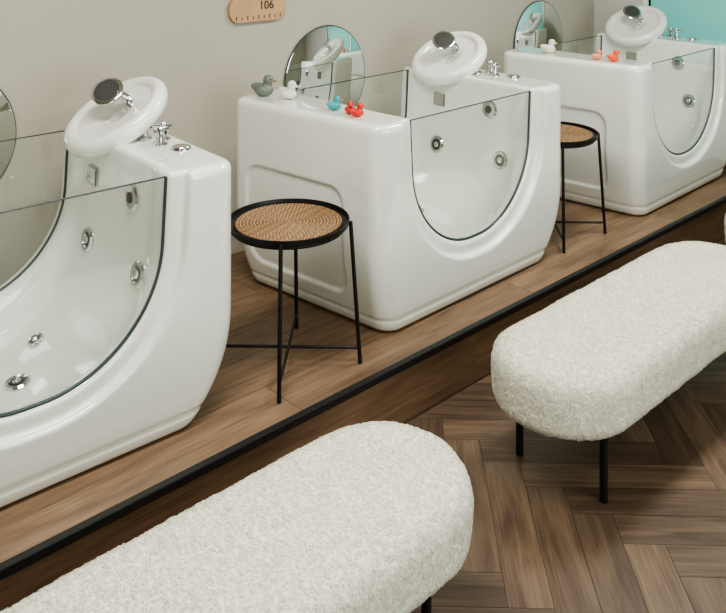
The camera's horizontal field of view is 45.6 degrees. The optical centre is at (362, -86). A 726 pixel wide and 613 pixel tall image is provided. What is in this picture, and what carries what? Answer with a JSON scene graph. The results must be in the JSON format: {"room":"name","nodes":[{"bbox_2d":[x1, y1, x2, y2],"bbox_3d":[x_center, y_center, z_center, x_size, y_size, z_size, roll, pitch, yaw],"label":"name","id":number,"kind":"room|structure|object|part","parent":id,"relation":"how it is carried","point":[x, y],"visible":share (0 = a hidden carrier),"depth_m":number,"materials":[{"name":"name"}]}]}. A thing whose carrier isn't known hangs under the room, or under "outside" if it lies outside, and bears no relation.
{"room":"baby spa","nodes":[
{"label":"baby spa","id":0,"kind":"room"},
{"bbox_2d":[0,0,593,285],"bbox_3d":[-1.160,0.465,3.579,7.820,2.670,0.100,0,0,-43],"label":"wall","id":1,"kind":"structure","parent":0,"point":[53,53],"depth_m":3.85,"materials":[{"name":"paint"}]},
{"bbox_2d":[0,89,16,178],"bbox_3d":[-1.536,0.835,3.146,0.543,0.543,0.014,0,0,-43],"label":"round wall mirror","id":2,"kind":"object","parent":1,"relation":"attached to","point":[8,129],"visible":0.97,"depth_m":3.30,"materials":[{"name":"silver metal"}]},
{"bbox_2d":[228,0,285,22],"bbox_3d":[-0.502,0.445,4.113,0.330,0.124,0.024,0,0,-43],"label":"wall sign","id":3,"kind":"object","parent":1,"relation":"attached to","point":[239,11],"visible":1,"depth_m":4.09,"materials":[{"name":"brown wood"}]},
{"bbox_2d":[284,25,364,106],"bbox_3d":[-0.190,0.835,4.415,0.543,0.543,0.014,0,0,-43],"label":"round wall mirror","id":4,"kind":"object","parent":1,"relation":"attached to","point":[327,54],"visible":0.64,"depth_m":4.42,"materials":[{"name":"silver metal"}]},
{"bbox_2d":[513,0,562,50],"bbox_3d":[1.157,0.835,5.684,0.543,0.543,0.014,0,0,-43],"label":"round wall mirror","id":5,"kind":"object","parent":1,"relation":"attached to","point":[539,23],"visible":0.52,"depth_m":5.67,"materials":[{"name":"silver metal"}]},
{"bbox_2d":[403,237,725,612],"bbox_3d":[1.024,1.850,1.261,7.620,0.100,3.830,0,0,-43],"label":"floor","id":6,"kind":"structure","parent":0,"point":[543,540],"depth_m":2.61,"materials":[{"name":"brown wood"}]},
{"bbox_2d":[0,421,473,612],"bbox_3d":[-0.331,1.601,1.855,1.501,0.396,0.486,0,0,-43],"label":"upholstered bench","id":7,"kind":"object","parent":6,"relation":"on","point":[375,516],"visible":1,"depth_m":1.97,"materials":[{"name":"fabric"}]},
{"bbox_3d":[0.152,1.691,2.070,0.025,0.216,0.025,0,0,-43],"label":"leg","id":8,"kind":"part","parent":7,"relation":"part of","materials":[{"name":"black metal"}]},
{"bbox_2d":[0,165,725,611],"bbox_3d":[-0.701,1.690,3.091,7.612,0.219,1.232,0,0,-43],"label":"raised platform","id":9,"kind":"object","parent":6,"relation":"on","point":[240,428],"visible":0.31,"depth_m":3.00,"materials":[{"name":"brown wood"}]},
{"bbox_2d":[0,76,230,507],"bbox_3d":[-1.142,1.084,2.640,1.338,0.993,0.835,0,0,-41],"label":"bathtub","id":10,"kind":"object","parent":9,"relation":"on","point":[114,332],"visible":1,"depth_m":2.68,"materials":[{"name":"white plastic"}]},
{"bbox_3d":[-0.946,0.910,3.017,0.015,0.064,0.072,0,0,-41],"label":"filler spout","id":11,"kind":"part","parent":10,"relation":"part of","materials":[{"name":"silver metal"}]},
{"bbox_3d":[-0.852,0.696,3.110,0.115,0.132,0.042,0,0,-17],"label":"shower handle","id":12,"kind":"part","parent":10,"relation":"part of","materials":[{"name":"silver metal"}]},
{"bbox_3d":[-0.688,0.732,2.929,0.065,0.012,0.018,0,0,-41],"label":"tap handle","id":13,"kind":"part","parent":10,"relation":"part of","materials":[{"name":"silver metal"}]},
{"bbox_3d":[-0.694,0.732,2.997,0.054,0.012,0.053,0,0,-41],"label":"tap handle","id":14,"kind":"part","parent":10,"relation":"part of","materials":[{"name":"silver metal"}]},
{"bbox_2d":[226,198,361,402],"bbox_3d":[-0.263,1.325,3.050,0.448,0.507,0.448,0,0,-43],"label":"side table","id":15,"kind":"object","parent":9,"relation":"on","point":[294,224],"visible":1,"depth_m":3.04,"materials":[{"name":"black metal"}]},
{"bbox_3d":[-0.271,1.329,2.814,0.014,0.499,0.048,0,0,4],"label":"leg","id":16,"kind":"part","parent":15,"relation":"part of","materials":[{"name":"black metal"}]},
{"bbox_2d":[231,198,349,247],"bbox_3d":[-0.263,1.085,3.050,0.432,0.026,0.432,0,0,-43],"label":"tray","id":17,"kind":"object","parent":15,"relation":"on","point":[287,222],"depth_m":3.03,"materials":[{"name":"beige wicker"}]},
{"bbox_3d":[-0.255,1.329,3.286,0.014,0.499,0.048,0,0,4],"label":"leg","id":18,"kind":"part","parent":15,"relation":"part of","materials":[{"name":"black metal"}]},
{"bbox_3d":[-0.027,1.329,3.043,0.048,0.499,0.014,0,0,-1],"label":"leg","id":19,"kind":"part","parent":15,"relation":"part of","materials":[{"name":"black metal"}]},
{"bbox_2d":[237,31,560,330],"bbox_3d":[0.204,1.084,3.876,1.338,0.993,0.835,0,0,-44],"label":"bathtub","id":20,"kind":"object","parent":9,"relation":"on","point":[446,199],"visible":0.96,"depth_m":3.61,"materials":[{"name":"white plastic"}]},
{"bbox_2d":[251,75,276,95],"bbox_3d":[-0.428,0.733,3.717,0.104,0.092,0.075,0,0,37],"label":"rubber duck","id":21,"kind":"object","parent":20,"relation":"on","point":[265,88],"visible":1,"depth_m":3.70},
{"bbox_2d":[278,81,298,98],"bbox_3d":[-0.316,0.740,3.662,0.088,0.078,0.064,0,0,-5],"label":"rubber duck","id":22,"kind":"object","parent":20,"relation":"on","point":[289,92],"visible":1,"depth_m":3.64},
{"bbox_2d":[326,96,342,109],"bbox_3d":[-0.113,0.752,3.452,0.049,0.056,0.058,0,0,31],"label":"rubber duck","id":23,"kind":"object","parent":20,"relation":"on","point":[335,105],"visible":1,"depth_m":3.44},
{"bbox_2d":[344,101,354,113],"bbox_3d":[-0.050,0.753,3.387,0.043,0.052,0.060,0,0,-34],"label":"rubber duck","id":24,"kind":"object","parent":20,"relation":"on","point":[349,103],"visible":0.73,"depth_m":3.37},
{"bbox_2d":[349,103,365,116],"bbox_3d":[-0.021,0.753,3.340,0.066,0.052,0.042,0,0,-15],"label":"rubber duck","id":25,"kind":"object","parent":20,"relation":"on","point":[357,112],"visible":1,"depth_m":3.33},
{"bbox_3d":[0.377,0.910,4.264,0.015,0.064,0.072,0,0,-44],"label":"filler spout","id":26,"kind":"part","parent":20,"relation":"part of","materials":[{"name":"silver metal"}]},
{"bbox_3d":[0.466,0.696,4.362,0.115,0.132,0.042,0,0,-20],"label":"shower handle","id":27,"kind":"part","parent":20,"relation":"part of","materials":[{"name":"silver metal"}]},
{"bbox_2d":[554,121,606,252],"bbox_3d":[0.948,1.325,4.287,0.448,0.507,0.448,0,0,-43],"label":"side table","id":28,"kind":"object","parent":9,"relation":"on","point":[573,135],"visible":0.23,"depth_m":4.25,"materials":[{"name":"black metal"}]},
{"bbox_3d":[0.940,1.329,4.051,0.014,0.499,0.048,0,0,4],"label":"leg","id":29,"kind":"part","parent":28,"relation":"part of","materials":[{"name":"black metal"}]},
{"bbox_2d":[561,121,598,146],"bbox_3d":[0.948,1.085,4.287,0.432,0.026,0.432,0,0,-43],"label":"tray","id":30,"kind":"object","parent":28,"relation":"on","point":[572,134],"depth_m":4.25,"materials":[{"name":"beige wicker"}]},
{"bbox_3d":[1.184,1.329,4.281,0.048,0.499,0.014,0,0,-1],"label":"leg","id":31,"kind":"part","parent":28,"relation":"part of","materials":[{"name":"black metal"}]},
{"bbox_2d":[503,5,725,214],"bbox_3d":[1.550,1.084,5.138,1.338,0.993,0.835,0,0,-45],"label":"bathtub","id":32,"kind":"object","parent":9,"relation":"on","point":[658,111],"visible":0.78,"depth_m":4.76,"materials":[{"name":"white plastic"}]},
{"bbox_2d":[540,39,557,52],"bbox_3d":[1.049,0.740,4.876,0.090,0.078,0.064,0,0,37],"label":"rubber duck","id":33,"kind":"object","parent":32,"relation":"on","point":[547,48],"visible":1,"depth_m":4.86},
{"bbox_2d":[591,50,602,59],"bbox_3d":[1.263,0.753,4.653,0.047,0.052,0.054,0,0,42],"label":"rubber duck","id":34,"kind":"object","parent":32,"relation":"on","point":[597,56],"visible":1,"depth_m":4.64},
{"bbox_2d":[607,50,619,60],"bbox_3d":[1.336,0.748,4.598,0.055,0.062,0.064,0,0,42],"label":"rubber duck","id":35,"kind":"object","parent":32,"relation":"on","point":[612,57],"visible":1,"depth_m":4.59},
{"bbox_3d":[1.719,0.910,5.528,0.015,0.064,0.072,0,0,-45],"label":"filler spout","id":36,"kind":"part","parent":32,"relation":"part of","materials":[{"name":"silver metal"}]},
{"bbox_3d":[1.806,0.696,5.628,0.115,0.132,0.042,0,0,-21],"label":"shower handle","id":37,"kind":"part","parent":32,"relation":"part of","materials":[{"name":"silver metal"}]},
{"bbox_2d":[491,241,725,503],"bbox_3d":[1.030,1.597,3.166,1.501,0.404,0.486,0,0,-43],"label":"upholstered bench","id":38,"kind":"object","parent":6,"relation":"on","point":[590,364],"visible":1,"depth_m":2.85,"materials":[{"name":"fabric"}]},
{"bbox_3d":[0.523,1.687,2.879,0.025,0.224,0.025,0,0,-43],"label":"leg","id":39,"kind":"part","parent":38,"relation":"part of","materials":[{"name":"black metal"}]},
{"bbox_3d":[0.739,1.687,2.650,0.025,0.224,0.025,0,0,-43],"label":"leg","id":40,"kind":"part","parent":38,"relation":"part of","materials":[{"name":"black metal"}]},
{"bbox_2d":[724,215,725,241],"bbox_3d":[2.320,1.597,4.385,1.501,0.404,0.486,0,0,-43],"label":"upholstered bench","id":41,"kind":"object","parent":6,"relation":"on","point":[725,215],"visible":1,"depth_m":4.11,"materials":[{"name":"fabric"}]},
{"bbox_2d":[594,0,725,164],"bbox_3d":[3.415,0.465,4.352,0.100,2.670,5.050,0,0,-43],"label":"wall","id":42,"kind":"structure","parent":0,"point":[603,9],"depth_m":6.09,"materials":[{"name":"paint"}]},
{"bbox_2d":[643,0,650,5],"bbox_3d":[1.941,0.295,5.879,0.070,1.410,0.035,0,0,-43],"label":"frame","id":43,"kind":"object","parent":42,"relation":"attached to","point":[645,2],"visible":0.02,"depth_m":5.86,"materials":[{"name":"white plastic"}]},
{"bbox_3d":[2.821,0.980,4.946,0.070,0.040,2.530,0,0,-43],"label":"frame","id":44,"kind":"object","parent":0,"visible":0},
{"bbox_2d":[651,0,725,41],"bbox_3d":[2.832,0.295,4.956,0.020,1.330,2.530,0,0,-43],"label":"pane","id":45,"kind":"object","parent":44,"relation":"attached to","point":[700,19],"visible":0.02,"depth_m":5.64,"materials":[{"name":"teal glass"}]}
]}

